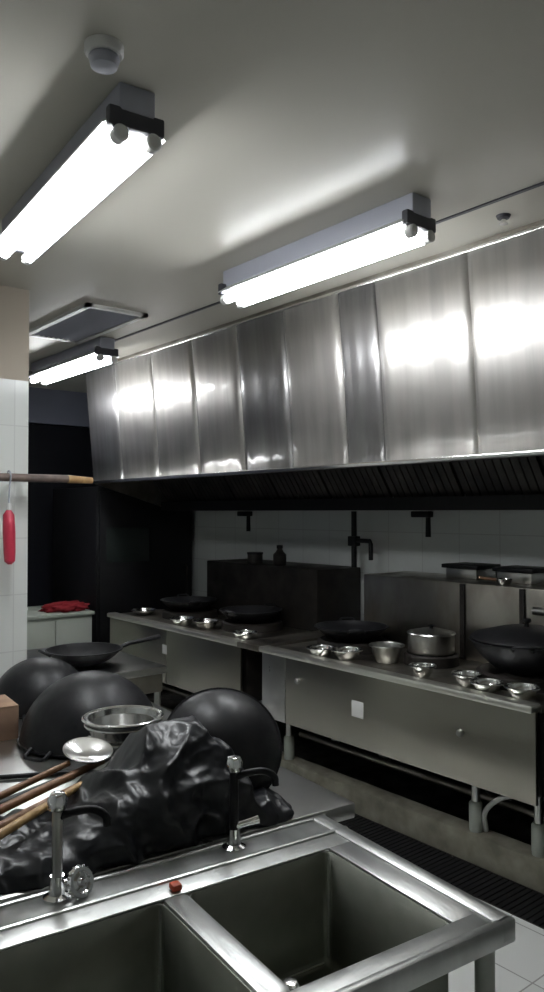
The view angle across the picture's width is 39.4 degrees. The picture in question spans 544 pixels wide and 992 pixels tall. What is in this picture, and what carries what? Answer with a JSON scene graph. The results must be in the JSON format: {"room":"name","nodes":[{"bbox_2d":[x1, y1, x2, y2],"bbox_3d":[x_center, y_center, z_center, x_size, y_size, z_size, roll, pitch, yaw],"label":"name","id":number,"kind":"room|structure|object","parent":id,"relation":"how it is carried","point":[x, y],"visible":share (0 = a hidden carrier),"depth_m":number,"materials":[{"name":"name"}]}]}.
{"room":"commercial kitchen","nodes":[
{"label":"commercial kitchen","id":0,"kind":"room"},
{"bbox_2d":[0,285,28,677],"bbox_3d":[-2.587,0.286,3.136,3.175,2.840,0.140,1,-2,-39],"label":"wall partition","id":1,"kind":"structure","parent":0,"point":[14,302],"depth_m":4.05,"materials":[{"name":"white tile"}]},
{"bbox_2d":[0,473,92,483],"bbox_3d":[-1.633,-0.097,3.704,1.561,0.043,0.201,1,-2,-39],"label":"pole","id":2,"kind":"object","parent":1,"relation":"attached to","point":[3,476],"visible":1,"depth_m":3.95,"materials":[{"name":"brown wood"}]},
{"bbox_2d":[3,470,15,563],"bbox_3d":[-1.330,0.107,3.847,0.063,0.477,0.062,1,-2,-39],"label":"tool","id":3,"kind":"object","parent":2,"relation":"hanging from","point":[9,533],"visible":0.92,"depth_m":3.82,"materials":[{"name":"red plastic"}]},
{"bbox_2d":[28,387,88,427],"bbox_3d":[-3.560,0.403,6.332,5.720,2.940,0.120,1,-2,-39],"label":"wall","id":4,"kind":"structure","parent":0,"point":[53,407],"depth_m":7.48,"materials":[{"name":"grey paint"}]},
{"bbox_2d":[27,424,101,606],"bbox_3d":[-2.041,0.564,7.591,1.350,2.510,0.050,1,-2,-39],"label":"door","id":5,"kind":"structure","parent":4,"relation":"in","point":[52,450],"depth_m":7.43,"materials":[{"name":"black"}]},
{"bbox_2d":[115,181,543,341],"bbox_3d":[0.196,-1.119,3.738,0.017,0.007,8.700,1,-2,-39],"label":"trim","id":6,"kind":"structure","parent":4,"relation":"attached to","point":[540,183],"depth_m":3.05,"materials":[{"name":"grey bright steel"}]},
{"bbox_2d":[0,0,543,392],"bbox_3d":[-0.806,-1.188,2.984,5.700,0.100,8.800,1,-2,-39],"label":"ceiling","id":7,"kind":"structure","parent":0,"point":[286,122],"depth_m":2.40,"materials":[{"name":"white paint"}]},
{"bbox_2d":[29,337,118,384],"bbox_3d":[-1.515,-0.997,5.693,0.200,0.169,1.230,1,-2,-39],"label":"lamp","id":8,"kind":"object","parent":7,"relation":"attached to","point":[98,352],"visible":0.97,"depth_m":5.54,"materials":[{"name":"grey plastic"}]},
{"bbox_2d":[96,354,103,360],"bbox_3d":[-1.177,-0.946,5.200,0.048,0.048,0.040,1,-2,-39],"label":"socket","id":9,"kind":"object","parent":8,"relation":"attached to","point":[100,357],"depth_m":5.19,"materials":[{"name":"white plastic"}]},
{"bbox_2d":[109,356,116,362],"bbox_3d":[-1.099,-0.945,5.263,0.048,0.048,0.040,1,-2,-39],"label":"socket","id":10,"kind":"object","parent":8,"relation":"attached to","point":[113,359],"depth_m":5.25,"materials":[{"name":"white plastic"}]},
{"bbox_2d":[0,82,166,264],"bbox_3d":[-0.721,-1.060,2.645,0.200,0.169,1.230,1,-1,-34],"label":"lamp","id":11,"kind":"object","parent":7,"relation":"attached to","point":[124,131],"visible":1,"depth_m":2.42,"materials":[{"name":"grey plastic"}]},
{"bbox_2d":[0,247,9,260],"bbox_3d":[-1.098,-0.990,3.107,0.048,0.048,0.040,1,-1,-34],"label":"socket","id":12,"kind":"object","parent":11,"relation":"attached to","point":[2,257],"depth_m":3.09,"materials":[{"name":"white plastic"}]},
{"bbox_2d":[21,252,34,264],"bbox_3d":[-1.015,-0.989,3.163,0.048,0.048,0.040,1,-1,-34],"label":"socket","id":13,"kind":"object","parent":11,"relation":"attached to","point":[24,259],"depth_m":3.15,"materials":[{"name":"white plastic"}]},
{"bbox_2d":[109,123,128,144],"bbox_3d":[-0.427,-1.011,2.124,0.048,0.048,0.040,1,-1,-34],"label":"socket","id":14,"kind":"object","parent":11,"relation":"attached to","point":[119,133],"depth_m":2.11,"materials":[{"name":"white plastic"}]},
{"bbox_2d":[142,133,161,154],"bbox_3d":[-0.344,-1.010,2.180,0.048,0.048,0.040,1,-1,-34],"label":"socket","id":15,"kind":"object","parent":11,"relation":"attached to","point":[152,143],"depth_m":2.17,"materials":[{"name":"white plastic"}]},
{"bbox_2d":[29,302,147,343],"bbox_3d":[-1.206,-1.089,4.845,0.400,0.020,0.950,1,-2,-39],"label":"ceiling vent","id":16,"kind":"object","parent":7,"relation":"in","point":[87,321],"visible":0.96,"depth_m":4.78,"materials":[{"name":"white plastic"}]},
{"bbox_2d":[84,34,123,74],"bbox_3d":[-0.432,-1.127,1.957,0.100,0.064,0.100,1,-2,-39],"label":"smoke detector","id":17,"kind":"object","parent":7,"relation":"attached to","point":[104,52],"visible":1,"depth_m":1.93,"materials":[{"name":"white plastic"}]},
{"bbox_2d":[82,219,543,510],"bbox_3d":[0.430,-0.503,4.854,1.190,1.189,4.951,1,-2,-39],"label":"extractor hood","id":18,"kind":"object","parent":7,"relation":"hanging from","point":[417,385],"visible":0.98,"depth_m":4.17,"materials":[{"name":"metal"}]},
{"bbox_2d":[218,192,435,307],"bbox_3d":[0.184,-1.046,3.350,0.200,0.169,1.230,1,-2,-39],"label":"lamp","id":19,"kind":"object","parent":7,"relation":"attached to","point":[404,223],"visible":1,"depth_m":3.20,"materials":[{"name":"grey"}]},
{"bbox_2d":[220,294,228,304],"bbox_3d":[-0.231,-0.976,3.777,0.048,0.048,0.040,1,-2,-39],"label":"socket","id":20,"kind":"object","parent":19,"relation":"attached to","point":[223,299],"depth_m":3.76,"materials":[{"name":"white plastic"}]},
{"bbox_2d":[236,298,245,307],"bbox_3d":[-0.154,-0.975,3.841,0.048,0.048,0.040,1,-2,-39],"label":"socket","id":21,"kind":"object","parent":19,"relation":"attached to","point":[240,303],"depth_m":3.82,"materials":[{"name":"white plastic"}]},
{"bbox_2d":[404,224,417,238],"bbox_3d":[0.522,-0.995,2.857,0.048,0.048,0.040,1,-2,-39],"label":"socket","id":22,"kind":"object","parent":19,"relation":"attached to","point":[410,230],"depth_m":2.84,"materials":[{"name":"white plastic"}]},
{"bbox_2d":[421,230,434,244],"bbox_3d":[0.600,-0.994,2.920,0.048,0.048,0.040,1,-2,-39],"label":"socket","id":23,"kind":"object","parent":19,"relation":"attached to","point":[428,236],"depth_m":2.91,"materials":[{"name":"white plastic"}]},
{"bbox_2d":[496,213,510,225],"bbox_3d":[0.937,-1.118,3.079,0.060,0.035,0.060,1,-2,-39],"label":"sprinkler","id":24,"kind":"object","parent":7,"relation":"attached to","point":[502,217],"visible":1,"depth_m":3.07,"materials":[{"name":"grey plastic"}]},
{"bbox_2d":[145,682,543,991],"bbox_3d":[-0.813,1.750,2.852,5.600,0.100,8.700,1,-2,-39],"label":"floor","id":25,"kind":"structure","parent":0,"point":[504,821],"depth_m":4.25,"materials":[{"name":"white tile"}]},
{"bbox_2d":[27,606,94,649],"bbox_3d":[-1.966,1.376,6.479,0.680,0.800,0.640,1,-2,-38],"label":"base cabinet","id":26,"kind":"object","parent":25,"relation":"on","point":[44,630],"visible":0.22,"depth_m":6.27,"materials":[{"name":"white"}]},
{"bbox_2d":[39,600,89,612],"bbox_3d":[-1.755,0.933,6.488,0.459,0.085,0.353,1,-2,-39],"label":"cloth","id":27,"kind":"object","parent":26,"relation":"on","point":[61,606],"visible":1,"depth_m":6.40,"materials":[{"name":"red fabric"}]},
{"bbox_2d":[27,647,166,705],"bbox_3d":[-1.084,1.331,4.344,0.560,0.800,0.950,1,-2,-38],"label":"side table","id":28,"kind":"object","parent":25,"relation":"on","point":[146,674],"visible":0.18,"depth_m":4.13,"materials":[{"name":"metal"}]},
{"bbox_2d":[38,634,160,666],"bbox_3d":[-0.935,0.860,4.192,0.697,0.133,0.412,1,-1,-34],"label":"wok","id":29,"kind":"object","parent":28,"relation":"on","point":[83,654],"visible":0.96,"depth_m":4.23,"materials":[{"name":"black metal"}]},
{"bbox_2d":[45,642,122,666],"bbox_3d":[-1.021,0.878,4.135,0.412,0.095,0.412,1,-1,-34],"label":"bowl","id":30,"kind":"object","parent":29,"relation":"on","point":[83,654],"depth_m":4.20,"materials":[{"name":"black metal"}]},
{"bbox_2d":[53,486,191,688],"bbox_3d":[-1.400,0.870,7.173,0.980,1.880,0.999,1,-2,-39],"label":"tall cabinet","id":31,"kind":"object","parent":25,"relation":"on","point":[114,551],"visible":0.44,"depth_m":6.79,"materials":[{"name":"black metal"}]},
{"bbox_2d":[0,702,354,904],"bbox_3d":[-1.016,1.291,2.437,1.824,0.800,1.800,1,-1,-33],"label":"work table","id":32,"kind":"object","parent":25,"relation":"on","point":[307,799],"visible":0.19,"depth_m":2.26,"materials":[{"name":"metal"}]},
{"bbox_2d":[0,694,18,740],"bbox_3d":[-1.076,0.837,2.842,0.200,0.124,0.200,1,-1,-33],"label":"cardboard box","id":33,"kind":"object","parent":32,"relation":"on","point":[9,710],"visible":0.94,"depth_m":2.80,"materials":[{"name":"brown cardboard"}]},
{"bbox_2d":[0,770,72,779],"bbox_3d":[-0.891,0.881,2.372,0.587,0.016,0.016,0,-1,-13],"label":"rod","id":34,"kind":"object","parent":32,"relation":"on","point":[20,775],"visible":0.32,"depth_m":2.39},
{"bbox_2d":[0,657,77,721],"bbox_3d":[-0.994,0.804,3.263,0.431,0.221,0.431,-1,-2,37],"label":"wok","id":35,"kind":"object","parent":32,"relation":"on","point":[26,680],"visible":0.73,"depth_m":3.13,"materials":[{"name":"black metal"}]},
{"bbox_2d":[0,780,82,839],"bbox_3d":[-0.603,0.778,1.806,0.024,0.050,0.530,-1,-1,24],"label":"utensil","id":36,"kind":"object","parent":32,"relation":"on","point":[24,819],"visible":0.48,"depth_m":1.83,"materials":[{"name":"brown wood"}]},
{"bbox_2d":[17,670,152,761],"bbox_3d":[-0.675,0.781,2.833,0.521,0.251,0.521,0,-1,-21],"label":"wok","id":37,"kind":"object","parent":32,"relation":"on","point":[53,719],"visible":0.73,"depth_m":2.68,"materials":[{"name":"black metal"}]},
{"bbox_2d":[87,735,117,769],"bbox_3d":[-0.465,0.819,2.371,0.230,0.139,0.230,1,-2,-39],"label":"basin","id":38,"kind":"object","parent":32,"relation":"on","point":[114,748],"visible":0.02,"depth_m":2.29,"materials":[{"name":"silver metal"}]},
{"bbox_2d":[84,713,161,746],"bbox_3d":[-0.465,0.771,2.372,0.240,0.139,0.240,1,-2,-39],"label":"basin","id":39,"kind":"object","parent":38,"relation":"on","point":[123,718],"visible":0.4,"depth_m":2.45,"materials":[{"name":"silver metal"}]},
{"bbox_2d":[81,705,163,743],"bbox_3d":[-0.465,0.738,2.373,0.254,0.109,0.254,1,-2,-39],"label":"basin","id":40,"kind":"object","parent":39,"relation":"on","point":[158,714],"visible":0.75,"depth_m":2.35,"materials":[{"name":"silver metal"}]},
{"bbox_2d":[0,715,293,893],"bbox_3d":[-0.433,0.747,1.990,0.997,0.267,0.447,1,-1,-33],"label":"bag","id":41,"kind":"object","parent":32,"relation":"on","point":[165,788],"visible":0.8,"depth_m":1.92,"materials":[{"name":"black plastic"}]},
{"bbox_2d":[0,784,74,828],"bbox_3d":[-0.636,0.793,1.849,0.026,0.050,0.561,-1,-1,29],"label":"utensil","id":42,"kind":"object","parent":41,"relation":"in","point":[4,822],"visible":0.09,"depth_m":1.87,"materials":[{"name":"brown wood"}]},
{"bbox_2d":[0,773,74,803],"bbox_3d":[-0.730,0.818,1.993,0.028,0.035,0.547,-1,-1,33],"label":"rod","id":43,"kind":"object","parent":41,"relation":"on","point":[10,797],"visible":0.3,"depth_m":2.06,"materials":[{"name":"brown wood"}]},
{"bbox_2d":[0,756,111,814],"bbox_3d":[-0.639,0.772,1.928,0.024,0.065,0.631,-1,-1,33],"label":"utensil","id":44,"kind":"object","parent":41,"relation":"in","point":[19,800],"visible":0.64,"depth_m":1.99,"materials":[{"name":"brown wood"}]},
{"bbox_2d":[0,737,112,799],"bbox_3d":[-0.668,0.751,2.008,0.552,0.107,0.135,1,-2,-45],"label":"ladle","id":45,"kind":"object","parent":41,"relation":"in","point":[88,750],"visible":1,"depth_m":2.14,"materials":[{"name":"silver metal"}]},
{"bbox_2d":[167,687,281,788],"bbox_3d":[-0.163,0.735,2.220,0.394,0.300,0.223,0,-1,-12],"label":"wok","id":46,"kind":"object","parent":32,"relation":"on","point":[235,717],"visible":0.57,"depth_m":2.21,"materials":[{"name":"black metal"}]},
{"bbox_2d":[107,559,360,742],"bbox_3d":[-0.348,1.152,5.818,1.120,1.260,1.760,1,-2,-39],"label":"range","id":47,"kind":"object","parent":25,"relation":"on","point":[196,659],"visible":0.45,"depth_m":5.41,"materials":[{"name":"metal"}]},
{"bbox_2d":[131,608,156,615],"bbox_3d":[-1.034,0.936,6.139,0.210,0.044,0.210,1,-2,-39],"label":"steel bowl","id":48,"kind":"object","parent":47,"relation":"on","point":[139,611],"visible":1,"depth_m":6.09,"materials":[{"name":"silver metal"}]},
{"bbox_2d":[162,644,166,653],"bbox_3d":[-0.779,1.111,5.505,0.003,0.065,0.060,1,-2,-39],"label":"sticker","id":49,"kind":"object","parent":47,"relation":"attached to","point":[164,647],"visible":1,"depth_m":5.50,"materials":[{"name":"white paper"}]},
{"bbox_2d":[169,616,194,626],"bbox_3d":[-0.653,0.916,5.547,0.190,0.059,0.190,1,-2,-39],"label":"steel bowl","id":50,"kind":"object","parent":47,"relation":"on","point":[183,621],"visible":0.96,"depth_m":5.50,"materials":[{"name":"silver metal"}]},
{"bbox_2d":[160,594,217,611],"bbox_3d":[-0.656,0.861,6.011,0.451,0.121,0.451,-1,-1,23],"label":"wok","id":51,"kind":"object","parent":47,"relation":"on","point":[187,603],"visible":0.88,"depth_m":5.91,"materials":[{"name":"black metal"}]},
{"bbox_2d":[193,618,219,628],"bbox_3d":[-0.467,0.914,5.415,0.190,0.059,0.190,1,-2,-39],"label":"steel bowl","id":52,"kind":"object","parent":47,"relation":"on","point":[204,623],"visible":1,"depth_m":5.37,"materials":[{"name":"silver metal"}]},
{"bbox_2d":[121,609,310,639],"bbox_3d":[-0.317,0.968,5.847,1.040,0.030,1.760,1,-2,-39],"label":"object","id":53,"kind":"object","parent":47,"relation":"in","point":[286,629],"depth_m":5.39,"materials":[{"name":"metal"}]},
{"bbox_2d":[232,629,257,639],"bbox_3d":[-0.177,0.909,4.967,0.170,0.049,0.170,1,-2,-39],"label":"steel bowl","id":54,"kind":"object","parent":47,"relation":"on","point":[245,634],"visible":0.98,"depth_m":4.92,"materials":[{"name":"silver metal"}]},
{"bbox_2d":[219,603,282,623],"bbox_3d":[-0.149,0.848,5.392,0.451,0.121,0.451,0,-1,-15],"label":"wok","id":55,"kind":"object","parent":47,"relation":"on","point":[244,614],"visible":0.98,"depth_m":5.30,"materials":[{"name":"black metal"}]},
{"bbox_2d":[247,552,262,563],"bbox_3d":[-0.132,0.480,5.931,0.128,0.087,0.128,1,-2,-39],"label":"tin","id":56,"kind":"object","parent":47,"relation":"on","point":[252,557],"visible":1,"depth_m":5.88,"materials":[{"name":"metal"}]},
{"bbox_2d":[273,545,285,565],"bbox_3d":[0.058,0.443,5.700,0.100,0.152,0.100,1,-2,-39],"label":"bottle","id":57,"kind":"object","parent":47,"relation":"on","point":[279,557],"visible":1,"depth_m":5.66,"materials":[{"name":"glass"}]},
{"bbox_2d":[0,814,514,991],"bbox_3d":[-0.175,1.272,1.507,1.200,0.800,0.655,1,-1,-33],"label":"sink","id":58,"kind":"object","parent":25,"relation":"on","point":[316,902],"visible":1,"depth_m":1.65,"materials":[{"name":"silver metal"}]},
{"bbox_2d":[43,791,110,904],"bbox_3d":[-0.429,0.767,1.675,0.145,0.236,0.060,0,-1,-11],"label":"faucet","id":59,"kind":"object","parent":58,"relation":"on","point":[79,882],"visible":1,"depth_m":1.66,"materials":[{"name":"silver metal"}]},
{"bbox_2d":[169,880,181,891],"bbox_3d":[-0.216,0.873,1.701,0.024,0.016,0.028,1,-1,-33],"label":"clip","id":60,"kind":"object","parent":58,"relation":"on","point":[175,886],"visible":1,"depth_m":1.69,"materials":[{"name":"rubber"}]},
{"bbox_2d":[222,755,278,852],"bbox_3d":[-0.054,0.770,1.914,0.143,0.232,0.060,0,-1,1],"label":"faucet","id":61,"kind":"object","parent":58,"relation":"on","point":[234,763],"visible":1,"depth_m":1.91,"materials":[{"name":"silver metal"}]},
{"bbox_2d":[284,978,300,988],"bbox_3d":[0.050,1.031,1.412,0.070,0.248,0.070,1,-1,-34],"label":"stopper","id":62,"kind":"object","parent":58,"relation":"in","point":[291,982],"visible":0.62,"depth_m":1.42,"materials":[{"name":"grey metal"}]},
{"bbox_2d":[150,701,543,893],"bbox_3d":[1.069,1.659,3.491,0.120,0.150,7.300,1,-2,-39],"label":"curb","id":63,"kind":"structure","parent":25,"relation":"on","point":[512,859],"depth_m":3.76,"materials":[{"name":"concrete"}]},
{"bbox_2d":[237,562,543,857],"bbox_3d":[0.866,1.079,4.336,1.120,1.345,2.068,1,-2,-39],"label":"range","id":64,"kind":"object","parent":25,"relation":"on","point":[493,742],"visible":0.77,"depth_m":4.01,"materials":[{"name":"metal"}]},
{"bbox_2d":[306,644,334,656],"bbox_3d":[0.282,0.894,4.374,0.170,0.054,0.170,1,-2,-39],"label":"steel bowl","id":65,"kind":"object","parent":64,"relation":"on","point":[323,650],"visible":0.92,"depth_m":4.33,"materials":[{"name":"silver metal"}]},
{"bbox_2d":[331,646,362,660],"bbox_3d":[0.422,0.890,4.282,0.180,0.059,0.180,1,-2,-39],"label":"steel bowl","id":66,"kind":"object","parent":64,"relation":"on","point":[345,653],"visible":1,"depth_m":4.24,"materials":[{"name":"silver metal"}]},
{"bbox_2d":[314,617,388,643],"bbox_3d":[0.484,0.831,4.618,0.451,0.121,0.451,1,-2,-42],"label":"wok","id":67,"kind":"object","parent":64,"relation":"on","point":[352,631],"visible":1,"depth_m":4.58,"materials":[{"name":"black metal"}]},
{"bbox_2d":[352,700,362,718],"bbox_3d":[0.450,1.124,4.003,0.003,0.085,0.085,1,-2,-39],"label":"sticker","id":68,"kind":"object","parent":64,"relation":"attached to","point":[357,707],"visible":1,"depth_m":4.00,"materials":[{"name":"white paper"}]},
{"bbox_2d":[369,641,404,663],"bbox_3d":[0.634,0.868,4.197,0.200,0.099,0.200,1,-2,-39],"label":"steel bowl","id":69,"kind":"object","parent":64,"relation":"on","point":[384,652],"visible":1,"depth_m":4.14,"materials":[{"name":"silver metal"}]},
{"bbox_2d":[409,662,436,677],"bbox_3d":[0.761,0.880,3.836,0.140,0.059,0.140,1,-2,-39],"label":"steel bowl","id":70,"kind":"object","parent":64,"relation":"on","point":[420,669],"visible":1,"depth_m":3.80,"materials":[{"name":"silver metal"}]},
{"bbox_2d":[407,624,455,655],"bbox_3d":[0.872,0.778,4.161,0.264,0.154,0.264,1,-2,-39],"label":"steel pot","id":71,"kind":"object","parent":64,"relation":"on","point":[425,641],"visible":1,"depth_m":4.06,"materials":[{"name":"silver metal"}]},
{"bbox_2d":[451,670,482,686],"bbox_3d":[0.934,0.876,3.641,0.150,0.059,0.150,1,-2,-39],"label":"steel bowl","id":72,"kind":"object","parent":64,"relation":"on","point":[462,677],"visible":0.94,"depth_m":3.62,"materials":[{"name":"silver metal"}]},
{"bbox_2d":[469,678,504,692],"bbox_3d":[0.991,0.879,3.508,0.160,0.049,0.160,1,-2,-39],"label":"steel bowl","id":73,"kind":"object","parent":64,"relation":"on","point":[490,685],"visible":0.94,"depth_m":3.49,"materials":[{"name":"silver metal"}]},
{"bbox_2d":[478,576,511,584],"bbox_3d":[1.229,0.463,4.183,0.186,0.038,0.090,-1,-1,34],"label":"scoop","id":74,"kind":"object","parent":64,"relation":"on","point":[503,581],"visible":1,"depth_m":4.14,"materials":[{"name":"silver metal"}]},
{"bbox_2d":[495,578,511,584],"bbox_3d":[1.268,0.467,4.157,0.090,0.030,0.090,-1,-1,34],"label":"cup","id":75,"kind":"object","parent":74,"relation":"attached to","point":[503,581],"depth_m":4.13,"materials":[{"name":"silver metal"}]},
{"bbox_2d":[482,795,511,831],"bbox_3d":[1.095,1.442,3.480,0.295,0.281,0.110,-1,-1,36],"label":"hose","id":76,"kind":"object","parent":64,"relation":"attached to","point":[500,798],"visible":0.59,"depth_m":3.52,"materials":[{"name":"white plastic"}]},
{"bbox_2d":[469,637,543,676],"bbox_3d":[1.236,0.777,3.684,0.541,0.191,0.541,0,-1,-19],"label":"wok","id":77,"kind":"object","parent":64,"relation":"on","point":[518,661],"visible":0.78,"depth_m":3.51,"materials":[{"name":"black metal"}]},
{"bbox_2d":[470,618,543,648],"bbox_3d":[1.236,0.643,3.687,0.534,0.100,0.534,1,-2,-39],"label":"lid","id":78,"kind":"object","parent":77,"relation":"on","point":[508,635],"visible":0.99,"depth_m":3.57,"materials":[{"name":"black metal"}]},
{"bbox_2d":[503,682,540,699],"bbox_3d":[1.115,0.874,3.389,0.160,0.054,0.160,1,-2,-39],"label":"steel bowl","id":79,"kind":"object","parent":64,"relation":"on","point":[518,690],"visible":0.99,"depth_m":3.36,"materials":[{"name":"silver metal"}]},
{"bbox_2d":[338,814,543,928],"bbox_3d":[0.574,1.730,3.794,0.250,0.016,5.600,1,-2,-39],"label":"drain grate","id":80,"kind":"object","parent":25,"relation":"on","point":[525,903],"visible":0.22,"depth_m":3.46,"materials":[{"name":"metal"}]},
{"bbox_2d":[192,494,543,800],"bbox_3d":[1.400,0.368,4.693,0.120,2.940,8.700,1,-2,-39],"label":"wall","id":81,"kind":"structure","parent":0,"point":[503,537],"depth_m":5.41,"materials":[{"name":"white tile"}]},
{"bbox_2d":[237,511,251,530],"bbox_3d":[-0.227,0.210,6.337,0.060,0.165,0.140,1,-2,-39],"label":"tap","id":82,"kind":"object","parent":81,"relation":"attached to","point":[248,514],"visible":1,"depth_m":6.29,"materials":[{"name":"black metal"}]},
{"bbox_2d":[348,511,372,567],"bbox_3d":[0.626,0.303,5.288,0.066,0.395,0.231,1,-2,-39],"label":"tap","id":83,"kind":"object","parent":81,"relation":"attached to","point":[354,540],"visible":1,"depth_m":5.33,"materials":[{"name":"black metal"}]},
{"bbox_2d":[411,511,432,536],"bbox_3d":[0.964,0.180,4.883,0.060,0.165,0.140,1,-2,-39],"label":"tap","id":84,"kind":"object","parent":81,"relation":"attached to","point":[428,514],"visible":1,"depth_m":4.83,"materials":[{"name":"black metal"}]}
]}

